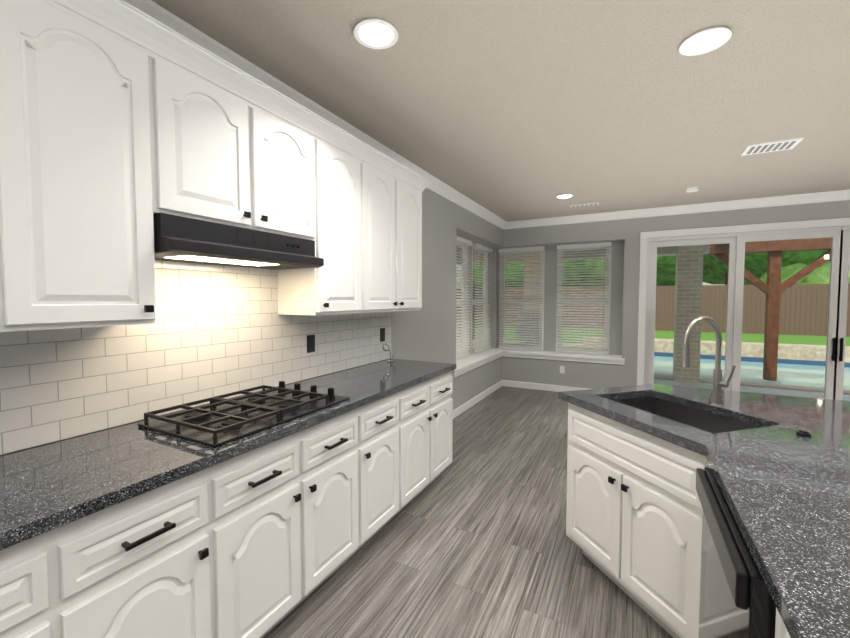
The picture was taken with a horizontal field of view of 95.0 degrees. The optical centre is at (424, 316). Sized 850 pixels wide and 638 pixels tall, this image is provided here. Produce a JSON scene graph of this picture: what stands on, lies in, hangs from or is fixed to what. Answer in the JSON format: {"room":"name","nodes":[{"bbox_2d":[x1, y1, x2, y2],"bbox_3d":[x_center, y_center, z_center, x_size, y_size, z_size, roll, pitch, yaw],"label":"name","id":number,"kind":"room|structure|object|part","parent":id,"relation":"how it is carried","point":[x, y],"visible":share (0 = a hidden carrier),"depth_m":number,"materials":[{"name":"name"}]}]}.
{"room":"kitchen","nodes":[
{"label":"kitchen","id":0,"kind":"room"},
{"bbox_2d":[3,188,504,454],"bbox_3d":[-1.070,-0.007,2.473,0.400,2.720,10.170,1,3,28],"label":"wall","id":1,"kind":"structure","parent":0,"point":[427,332],"depth_m":4.50,"materials":[{"name":"grey paint"}]},
{"bbox_2d":[0,160,11,331],"bbox_3d":[-1.534,-0.483,0.778,0.318,1.082,0.840,1,3,28],"label":"upper cabinet","id":2,"kind":"object","parent":1,"relation":"attached to","point":[3,247],"depth_m":1.11,"materials":[{"name":"white paint"}]},
{"bbox_3d":[-1.389,-0.984,0.963,0.381,0.098,5.542,1,3,28],"label":"crown","id":3,"kind":"part","parent":2,"relation":"part of","materials":[{"name":"white paint"}]},
{"bbox_2d":[0,0,163,330],"bbox_3d":[-1.240,-0.508,1.334,0.318,1.082,0.420,1,3,28],"label":"upper cabinet","id":4,"kind":"object","parent":1,"relation":"attached to","point":[122,122],"depth_m":1.25,"materials":[{"name":"white paint"}]},
{"bbox_3d":[-1.107,-0.464,1.266,0.020,0.964,0.396,1,3,28],"label":"door","id":5,"kind":"part","parent":4,"relation":"part of","materials":[{"name":"white paint"}]},
{"bbox_3d":[-1.009,-0.028,1.419,0.030,0.026,0.026,1,3,28],"label":"door knob","id":6,"kind":"part","parent":4,"relation":"part of","materials":[{"name":"black metal"}]},
{"bbox_2d":[0,260,390,454],"bbox_3d":[-1.582,0.100,1.067,0.010,0.768,5.460,1,3,28],"label":"tile backsplash","id":7,"kind":"structure","parent":1,"relation":"attached to","point":[216,330],"depth_m":1.83,"materials":[{"name":"white tile"}]},
{"bbox_2d":[307,335,314,352],"bbox_3d":[-0.762,0.182,2.607,0.005,0.116,0.072,1,3,28],"label":"electrical outlet","id":8,"kind":"object","parent":7,"relation":"attached to","point":[310,343],"visible":1,"depth_m":2.60,"materials":[{"name":"grey plastic"}]},
{"bbox_2d":[380,328,384,341],"bbox_3d":[-0.365,0.158,3.359,0.005,0.116,0.072,1,3,28],"label":"electrical outlet","id":9,"kind":"object","parent":7,"relation":"attached to","point":[382,334],"visible":1,"depth_m":3.35,"materials":[{"name":"grey plastic"}]},
{"bbox_2d":[156,24,315,243],"bbox_3d":[-0.945,-0.742,1.881,0.318,0.662,0.840,1,3,28],"label":"upper cabinet","id":10,"kind":"object","parent":1,"relation":"attached to","point":[234,152],"depth_m":1.71,"materials":[{"name":"white paint"}]},
{"bbox_3d":[-0.911,-0.689,1.628,0.020,0.547,0.396,1,3,28],"label":"door","id":11,"kind":"part","parent":10,"relation":"part of","materials":[{"name":"white paint"}]},
{"bbox_2d":[153,212,323,269],"bbox_3d":[-0.918,-0.333,1.879,0.387,0.152,0.810,1,3,28],"label":"range hood","id":12,"kind":"object","parent":10,"relation":"attached to","point":[183,239],"visible":0.9,"depth_m":1.70,"materials":[{"name":"black metal"}]},
{"bbox_3d":[-0.813,-0.461,1.771,0.030,0.026,0.026,1,3,28],"label":"door knob","id":13,"kind":"part","parent":10,"relation":"part of","materials":[{"name":"black metal"}]},
{"bbox_3d":[-0.769,-0.465,1.854,0.030,0.026,0.026,1,3,28],"label":"door knob","id":14,"kind":"part","parent":10,"relation":"part of","materials":[{"name":"black metal"}]},
{"bbox_3d":[-0.715,-0.705,1.999,0.020,0.547,0.396,1,3,28],"label":"door","id":15,"kind":"part","parent":10,"relation":"part of","materials":[{"name":"white paint"}]},
{"bbox_2d":[124,0,507,228],"bbox_3d":[-0.948,-1.300,2.124,0.086,0.105,9.770,1,3,28],"label":"crown molding","id":16,"kind":"structure","parent":1,"relation":"attached to","point":[198,37],"depth_m":2.36,"materials":[{"name":"white paint"}]},
{"bbox_2d":[277,116,363,314],"bbox_3d":[-0.651,-0.558,2.447,0.318,1.082,0.420,1,3,28],"label":"upper cabinet","id":17,"kind":"object","parent":1,"relation":"attached to","point":[337,286],"depth_m":2.33,"materials":[{"name":"white paint"}]},
{"bbox_3d":[-0.519,-0.514,2.380,0.020,0.964,0.396,1,3,28],"label":"door","id":18,"kind":"part","parent":17,"relation":"part of","materials":[{"name":"white paint"}]},
{"bbox_2d":[364,144,423,312],"bbox_3d":[-0.357,-0.583,3.004,0.318,1.082,0.840,1,3,28],"label":"upper cabinet","id":19,"kind":"object","parent":1,"relation":"attached to","point":[392,194],"depth_m":2.87,"materials":[{"name":"white paint"}]},
{"bbox_3d":[-0.323,-0.530,2.751,0.020,0.964,0.396,1,3,28],"label":"door","id":20,"kind":"part","parent":19,"relation":"part of","materials":[{"name":"white paint"}]},
{"bbox_3d":[-0.127,-0.547,3.122,0.020,0.964,0.396,1,3,28],"label":"door","id":21,"kind":"part","parent":19,"relation":"part of","materials":[{"name":"white paint"}]},
{"bbox_2d":[456,242,467,354],"bbox_3d":[0.417,-0.252,5.581,0.080,1.730,0.830,1,3,28],"label":"window","id":22,"kind":"structure","parent":1,"relation":"in","point":[459,251],"depth_m":5.84,"materials":[{"name":"white plastic"}]},
{"bbox_3d":[0.409,-0.252,5.585,0.004,1.620,0.720,1,3,28],"label":"glass","id":23,"kind":"part","parent":22,"relation":"part of","materials":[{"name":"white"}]},
{"bbox_2d":[456,236,472,359],"bbox_3d":[0.492,-0.255,5.541,0.066,1.716,0.822,1,3,28],"label":"window blind","id":24,"kind":"object","parent":22,"relation":"attached to","point":[465,352],"visible":0.6,"depth_m":5.64,"materials":[{"name":"white plastic"}]},
{"bbox_2d":[453,380,502,418],"bbox_3d":[0.514,1.187,5.085,0.014,0.100,3.370,1,3,28],"label":"baseboard","id":25,"kind":"structure","parent":1,"relation":"attached to","point":[459,410],"depth_m":5.45,"materials":[{"name":"white paint"}]},
{"bbox_2d":[471,245,488,353],"bbox_3d":[0.880,-0.291,6.455,0.080,1.730,0.810,1,3,28],"label":"window","id":26,"kind":"structure","parent":1,"relation":"in","point":[474,256],"depth_m":6.44,"materials":[{"name":"white plastic"}]},
{"bbox_3d":[0.872,-0.291,6.460,0.004,1.620,0.700,1,3,28],"label":"glass","id":27,"kind":"part","parent":26,"relation":"part of","materials":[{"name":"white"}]},
{"bbox_2d":[473,243,492,352],"bbox_3d":[0.955,-0.294,6.416,0.066,1.716,0.802,1,3,28],"label":"window blind","id":28,"kind":"object","parent":26,"relation":"attached to","point":[482,346],"visible":1,"depth_m":6.37,"materials":[{"name":"white plastic"}]},
{"bbox_2d":[455,348,624,376],"bbox_3d":[1.581,0.670,5.449,2.140,0.100,2.290,1,3,28],"label":"window sill ledge","id":29,"kind":"object","parent":1,"relation":"attached to","point":[470,362],"visible":0.83,"depth_m":5.99,"materials":[{"name":"white paint"}]},
{"bbox_2d":[263,386,672,637],"bbox_3d":[2.004,1.461,0.755,7.900,0.060,10.490,1,3,28],"label":"floor","id":30,"kind":"structure","parent":0,"point":[472,540],"depth_m":2.17,"materials":[{"name":"grey wood"}]},
{"bbox_2d":[0,525,67,637],"bbox_3d":[-1.410,0.985,0.778,0.616,0.886,0.840,1,3,28],"label":"base cabinet","id":31,"kind":"object","parent":30,"relation":"on","point":[33,597],"depth_m":0.96,"materials":[{"name":"white paint"}]},
{"bbox_3d":[-1.049,0.672,0.811,0.020,0.142,0.395,1,3,28],"label":"drawer","id":32,"kind":"part","parent":31,"relation":"part of","materials":[{"name":"white paint"}]},
{"bbox_3d":[-1.049,1.050,0.828,0.020,0.531,0.395,1,3,28],"label":"door","id":33,"kind":"part","parent":31,"relation":"part of","materials":[{"name":"white paint"}]},
{"bbox_2d":[0,359,455,550],"bbox_3d":[-1.300,0.512,0.940,0.639,0.040,5.466,1,3,28],"label":"countertop","id":34,"kind":"structure","parent":31,"relation":"on","point":[44,488],"depth_m":1.30,"materials":[{"name":"grey stone"}]},
{"bbox_2d":[138,381,349,447],"bbox_3d":[-0.800,0.417,1.845,0.510,0.065,0.760,1,3,28],"label":"cooktop","id":35,"kind":"object","parent":34,"relation":"in","point":[219,420],"visible":1,"depth_m":1.70,"materials":[{"name":"black metal"}]},
{"bbox_2d":[382,344,395,361],"bbox_3d":[-0.305,0.304,3.292,0.070,0.163,0.199,1,3,28],"label":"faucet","id":36,"kind":"object","parent":34,"relation":"on","point":[391,357],"visible":1,"depth_m":3.31,"materials":[{"name":"silver metal"}]},
{"bbox_2d":[64,465,219,637],"bbox_3d":[-1.116,0.960,1.335,0.616,0.886,0.420,1,3,28],"label":"base cabinet","id":37,"kind":"object","parent":30,"relation":"on","point":[145,565],"depth_m":1.20,"materials":[{"name":"white paint"}]},
{"bbox_3d":[-0.853,0.655,1.182,0.020,0.142,0.395,1,3,28],"label":"drawer","id":38,"kind":"part","parent":37,"relation":"part of","materials":[{"name":"white paint"}]},
{"bbox_3d":[-0.853,1.033,1.199,0.020,0.531,0.395,1,3,28],"label":"door","id":39,"kind":"part","parent":37,"relation":"part of","materials":[{"name":"white paint"}]},
{"bbox_3d":[-0.828,0.656,1.169,0.036,0.012,0.135,1,3,28],"label":"drawer handle","id":40,"kind":"part","parent":37,"relation":"part of","materials":[{"name":"black metal"}]},
{"bbox_3d":[-0.755,0.802,1.321,0.030,0.026,0.026,1,3,28],"label":"door knob","id":41,"kind":"part","parent":37,"relation":"part of","materials":[{"name":"black metal"}]},
{"bbox_2d":[216,406,363,637],"bbox_3d":[-0.822,0.935,1.891,0.616,0.886,0.840,1,3,28],"label":"base cabinet","id":42,"kind":"object","parent":30,"relation":"on","point":[261,541],"depth_m":1.67,"materials":[{"name":"white paint"}]},
{"bbox_3d":[-0.656,0.639,1.553,0.020,0.142,0.395,1,3,28],"label":"drawer","id":43,"kind":"part","parent":42,"relation":"part of","materials":[{"name":"white paint"}]},
{"bbox_3d":[-0.656,1.017,1.570,0.020,0.531,0.395,1,3,28],"label":"door","id":44,"kind":"part","parent":42,"relation":"part of","materials":[{"name":"white paint"}]},
{"bbox_3d":[-0.632,0.639,1.540,0.036,0.012,0.135,1,3,28],"label":"drawer handle","id":45,"kind":"part","parent":42,"relation":"part of","materials":[{"name":"black metal"}]},
{"bbox_3d":[-0.558,0.786,1.692,0.030,0.026,0.026,1,3,28],"label":"door knob","id":46,"kind":"part","parent":42,"relation":"part of","materials":[{"name":"black metal"}]},
{"bbox_3d":[-0.514,0.782,1.776,0.030,0.026,0.026,1,3,28],"label":"door knob","id":47,"kind":"part","parent":42,"relation":"part of","materials":[{"name":"black metal"}]},
{"bbox_3d":[-0.460,0.622,1.924,0.020,0.142,0.395,1,3,28],"label":"drawer","id":48,"kind":"part","parent":42,"relation":"part of","materials":[{"name":"white paint"}]},
{"bbox_3d":[-0.460,1.000,1.941,0.020,0.531,0.395,1,3,28],"label":"door","id":49,"kind":"part","parent":42,"relation":"part of","materials":[{"name":"white paint"}]},
{"bbox_3d":[-0.436,0.623,1.911,0.036,0.012,0.135,1,3,28],"label":"drawer handle","id":50,"kind":"part","parent":42,"relation":"part of","materials":[{"name":"black metal"}]},
{"bbox_2d":[364,390,403,543],"bbox_3d":[-0.527,0.910,2.448,0.616,0.886,0.420,1,3,28],"label":"base cabinet","id":51,"kind":"object","parent":30,"relation":"on","point":[383,417],"depth_m":2.32,"materials":[{"name":"white paint"}]},
{"bbox_3d":[-0.318,0.765,2.147,0.030,0.026,0.026,1,3,28],"label":"door knob","id":52,"kind":"part","parent":51,"relation":"part of","materials":[{"name":"black metal"}]},
{"bbox_3d":[-0.264,0.605,2.295,0.020,0.142,0.395,1,3,28],"label":"drawer","id":53,"kind":"part","parent":51,"relation":"part of","materials":[{"name":"white paint"}]},
{"bbox_3d":[-0.264,0.984,2.312,0.020,0.531,0.395,1,3,28],"label":"door","id":54,"kind":"part","parent":51,"relation":"part of","materials":[{"name":"white paint"}]},
{"bbox_3d":[-0.239,0.606,2.282,0.036,0.012,0.135,1,3,28],"label":"drawer handle","id":55,"kind":"part","parent":51,"relation":"part of","materials":[{"name":"black metal"}]},
{"bbox_2d":[404,371,452,506],"bbox_3d":[-0.233,0.885,3.004,0.616,0.886,0.840,1,3,28],"label":"base cabinet","id":56,"kind":"object","parent":30,"relation":"on","point":[428,405],"depth_m":2.82,"materials":[{"name":"white paint"}]},
{"bbox_3d":[-0.068,0.589,2.666,0.020,0.142,0.395,1,3,28],"label":"drawer","id":57,"kind":"part","parent":56,"relation":"part of","materials":[{"name":"white paint"}]},
{"bbox_3d":[-0.068,0.967,2.683,0.020,0.531,0.395,1,3,28],"label":"door","id":58,"kind":"part","parent":56,"relation":"part of","materials":[{"name":"white paint"}]},
{"bbox_3d":[-0.043,0.589,2.653,0.036,0.012,0.135,1,3,28],"label":"drawer handle","id":59,"kind":"part","parent":56,"relation":"part of","materials":[{"name":"black metal"}]},
{"bbox_3d":[0.128,0.572,3.037,0.020,0.142,0.395,1,3,28],"label":"drawer","id":60,"kind":"part","parent":56,"relation":"part of","materials":[{"name":"white paint"}]},
{"bbox_3d":[0.128,0.950,3.054,0.020,0.531,0.395,1,3,28],"label":"door","id":61,"kind":"part","parent":56,"relation":"part of","materials":[{"name":"white paint"}]},
{"bbox_2d":[566,442,629,533],"bbox_3d":[0.874,1.053,2.031,0.285,0.638,0.285,1,3,28],"label":"base cabinet","id":62,"kind":"object","parent":30,"relation":"on","point":[592,471],"depth_m":2.00,"materials":[{"name":"white paint"}]},
{"bbox_3d":[0.895,0.781,1.860,0.030,0.026,0.026,-1,3,-17],"label":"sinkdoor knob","id":63,"kind":"part","parent":62,"relation":"part of","materials":[{"name":"black metal"}]},
{"bbox_2d":[618,470,702,553],"bbox_3d":[0.991,1.070,1.654,0.284,0.638,0.284,1,3,28],"label":"base cabinet","id":64,"kind":"object","parent":30,"relation":"on","point":[634,512],"depth_m":1.63,"materials":[{"name":"white paint"}]},
{"bbox_3d":[0.919,0.784,1.784,0.030,0.026,0.026,-1,3,-17],"label":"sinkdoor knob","id":65,"kind":"part","parent":64,"relation":"part of","materials":[{"name":"black metal"}]},
{"bbox_2d":[566,522,790,637],"bbox_3d":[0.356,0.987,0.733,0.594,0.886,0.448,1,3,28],"label":"base cabinet","id":66,"kind":"object","parent":30,"relation":"on","point":[664,582],"depth_m":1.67,"materials":[{"name":"white paint"}]},
{"bbox_2d":[558,384,849,637],"bbox_3d":[0.598,0.640,0.046,1.759,0.253,5.049,1,3,28],"label":"countertop","id":67,"kind":"structure","parent":66,"relation":"on","point":[784,487],"depth_m":1.22,"materials":[{"name":"grey stone"}]},
{"bbox_2d":[682,316,735,403],"bbox_3d":[1.426,0.221,1.965,0.235,0.447,0.200,1,3,28],"label":"faucet","id":68,"kind":"object","parent":67,"relation":"on","point":[716,393],"visible":1,"depth_m":1.98,"materials":[{"name":"silver metal"}]},
{"bbox_3d":[1.481,0.456,1.524,0.044,0.018,0.044,1,3,28],"label":"air switch button","id":69,"kind":"part","parent":67,"relation":"part of","materials":[{"name":"black plastic"}]},
{"bbox_2d":[696,467,775,637],"bbox_3d":[1.108,0.979,0.952,0.688,0.882,0.600,1,3,28],"label":"dishwasher","id":70,"kind":"object","parent":66,"relation":"in","point":[736,600],"visible":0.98,"depth_m":0.99,"materials":[{"name":"black metal"}]},
{"bbox_3d":[0.814,0.575,1.090,0.022,0.080,0.590,1,3,28],"label":"handle","id":71,"kind":"part","parent":70,"relation":"part of","materials":[{"name":"black metal"}]},
{"bbox_3d":[0.612,0.634,0.588,0.020,0.148,0.436,1,3,28],"label":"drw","id":72,"kind":"part","parent":66,"relation":"part of","materials":[{"name":"white paint"}]},
{"bbox_2d":[151,0,849,221],"bbox_3d":[2.004,-1.336,0.630,7.900,0.100,10.490,1,3,28],"label":"ceiling","id":73,"kind":"structure","parent":0,"point":[511,110],"depth_m":2.33,"materials":[{"name":"white paint"}]},
{"bbox_2d":[354,18,397,48],"bbox_3d":[-0.230,-1.333,1.839,0.210,0.014,0.210,1,3,28],"label":"recessed light","id":74,"kind":"object","parent":73,"relation":"in","point":[375,33],"visible":1,"depth_m":1.83,"materials":[{"name":"white paint"}]},
{"bbox_2d":[556,193,573,198],"bbox_3d":[1.699,-1.464,4.741,0.210,0.014,0.210,1,3,28],"label":"recessed light","id":75,"kind":"object","parent":73,"relation":"in","point":[563,196],"visible":1,"depth_m":4.73,"materials":[{"name":"white paint"}]},
{"bbox_2d":[570,202,598,207],"bbox_3d":[2.130,-1.486,5.203,0.350,0.012,0.100,1,3,28],"label":"ceiling vent","id":76,"kind":"object","parent":73,"relation":"in","point":[582,205],"visible":0.96,"depth_m":5.19,"materials":[{"name":"white paint"}]},
{"bbox_2d":[686,187,698,191],"bbox_3d":[3.039,-1.442,4.430,0.120,0.030,0.120,1,3,28],"label":"smoke detector","id":77,"kind":"object","parent":73,"relation":"attached to","point":[692,189],"visible":1,"depth_m":4.40,"materials":[{"name":"white paint"}]},
{"bbox_2d":[679,26,731,55],"bbox_3d":[1.359,-1.336,1.893,0.210,0.014,0.210,1,3,28],"label":"recessed light","id":78,"kind":"object","parent":73,"relation":"in","point":[706,40],"visible":0.94,"depth_m":1.88,"materials":[{"name":"white paint"}]},
{"bbox_2d":[741,137,803,155],"bbox_3d":[2.846,-1.395,3.210,0.340,0.014,0.240,1,3,28],"label":"ceiling vent","id":79,"kind":"object","parent":73,"relation":"in","point":[779,145],"visible":1,"depth_m":3.18,"materials":[{"name":"white metal"}]},
{"bbox_2d":[498,200,849,388],"bbox_3d":[4.350,-0.127,5.132,7.300,2.720,0.400,1,3,28],"label":"wall","id":80,"kind":"structure","parent":0,"point":[622,236],"depth_m":5.84,"materials":[{"name":"grey paint"}]},
{"bbox_2d":[499,247,544,349],"bbox_3d":[1.661,-0.302,6.704,0.770,1.730,0.080,1,3,28],"label":"window","id":81,"kind":"structure","parent":80,"relation":"in","point":[542,316],"depth_m":6.67,"materials":[{"name":"white plastic"}]},
{"bbox_2d":[498,246,543,349],"bbox_3d":[1.622,-0.304,6.629,0.762,1.716,0.066,1,3,28],"label":"window blind","id":82,"kind":"object","parent":81,"relation":"attached to","point":[524,249],"visible":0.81,"depth_m":6.62,"materials":[{"name":"white plastic"}]},
{"bbox_3d":[1.665,-0.303,6.712,0.660,1.620,0.004,1,3,28],"label":"glass","id":83,"kind":"part","parent":81,"relation":"part of","materials":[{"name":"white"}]},
{"bbox_2d":[503,380,588,391],"bbox_3d":[2.188,1.141,6.095,1.970,0.100,0.017,1,3,28],"label":"baseboard","id":84,"kind":"structure","parent":80,"relation":"attached to","point":[546,387],"depth_m":6.27,"materials":[{"name":"white paint"}]},
{"bbox_2d":[560,366,564,372],"bbox_3d":[2.151,0.833,6.108,0.070,0.115,0.006,1,3,28],"label":"outlet","id":85,"kind":"object","parent":80,"relation":"attached to","point":[562,369],"visible":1,"depth_m":6.10,"materials":[{"name":"white plastic"}]},
{"bbox_2d":[556,243,611,353],"bbox_3d":[2.532,-0.282,6.245,0.800,1.730,0.080,1,3,28],"label":"window","id":86,"kind":"structure","parent":80,"relation":"in","point":[608,344],"depth_m":6.20,"materials":[{"name":"white plastic"}]},
{"bbox_2d":[556,242,610,353],"bbox_3d":[2.493,-0.283,6.169,0.792,1.716,0.066,1,3,28],"label":"window blind","id":87,"kind":"object","parent":86,"relation":"attached to","point":[587,245],"visible":0.94,"depth_m":6.16,"materials":[{"name":"white plastic"}]},
{"bbox_3d":[2.537,-0.282,6.253,0.690,1.620,0.004,1,3,28],"label":"glass","id":88,"kind":"part","parent":86,"relation":"part of","materials":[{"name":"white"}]},
{"bbox_2d":[508,189,849,228],"bbox_3d":[4.409,-1.419,4.768,6.910,0.105,0.086,1,3,28],"label":"crown molding","id":89,"kind":"structure","parent":80,"relation":"attached to","point":[840,195],"depth_m":5.20,"materials":[{"name":"white paint"}]},
{"bbox_2d":[637,218,849,384],"bbox_3d":[4.960,0.048,4.688,4.200,2.410,0.208,1,3,28],"label":"door frame","id":90,"kind":"structure","parent":80,"relation":"attached to","point":[807,224],"depth_m":5.31,"materials":[{"name":"white paint"}]},
{"bbox_2d":[644,226,849,400],"bbox_3d":[4.974,0.092,4.716,4.020,2.320,0.150,1,3,28],"label":"sliding glass door","id":91,"kind":"structure","parent":80,"relation":"in","point":[838,298],"depth_m":5.08,"materials":[{"name":"white plastic"}]},
{"bbox_3d":[3.689,0.065,5.431,1.000,2.250,0.045,1,3,28],"label":"panel","id":92,"kind":"part","parent":91,"relation":"part of","materials":[{"name":"clear glass"}]},
{"bbox_3d":[4.530,0.088,4.925,1.000,2.250,0.045,1,3,28],"label":"panel","id":93,"kind":"part","parent":91,"relation":"part of","materials":[{"name":"clear glass"}]},
{"bbox_2d":[831,338,843,360],"bbox_3d":[4.945,0.394,4.675,0.089,0.280,0.036,1,3,28],"label":"handle","id":94,"kind":"object","parent":91,"relation":"attached to","point":[834,347],"visible":0.98,"depth_m":4.67,"materials":[{"name":"black metal"}]},
{"bbox_3d":[5.397,0.108,4.468,1.000,2.250,0.045,1,3,28],"label":"panel","id":95,"kind":"part","parent":91,"relation":"part of","materials":[{"name":"white plastic"}]},
{"label":"outside","id":96,"kind":"structure","parent":0,"visible":0},
{"bbox_2d":[504,238,849,400],"bbox_3d":[23.072,-4.186,10.426,62.700,12.754,48.700,1,3,28],"label":"yard","id":97,"kind":"structure","parent":96,"point":[773,277],"depth_m":9.63,"materials":[{"name":"green plant"}]}
]}

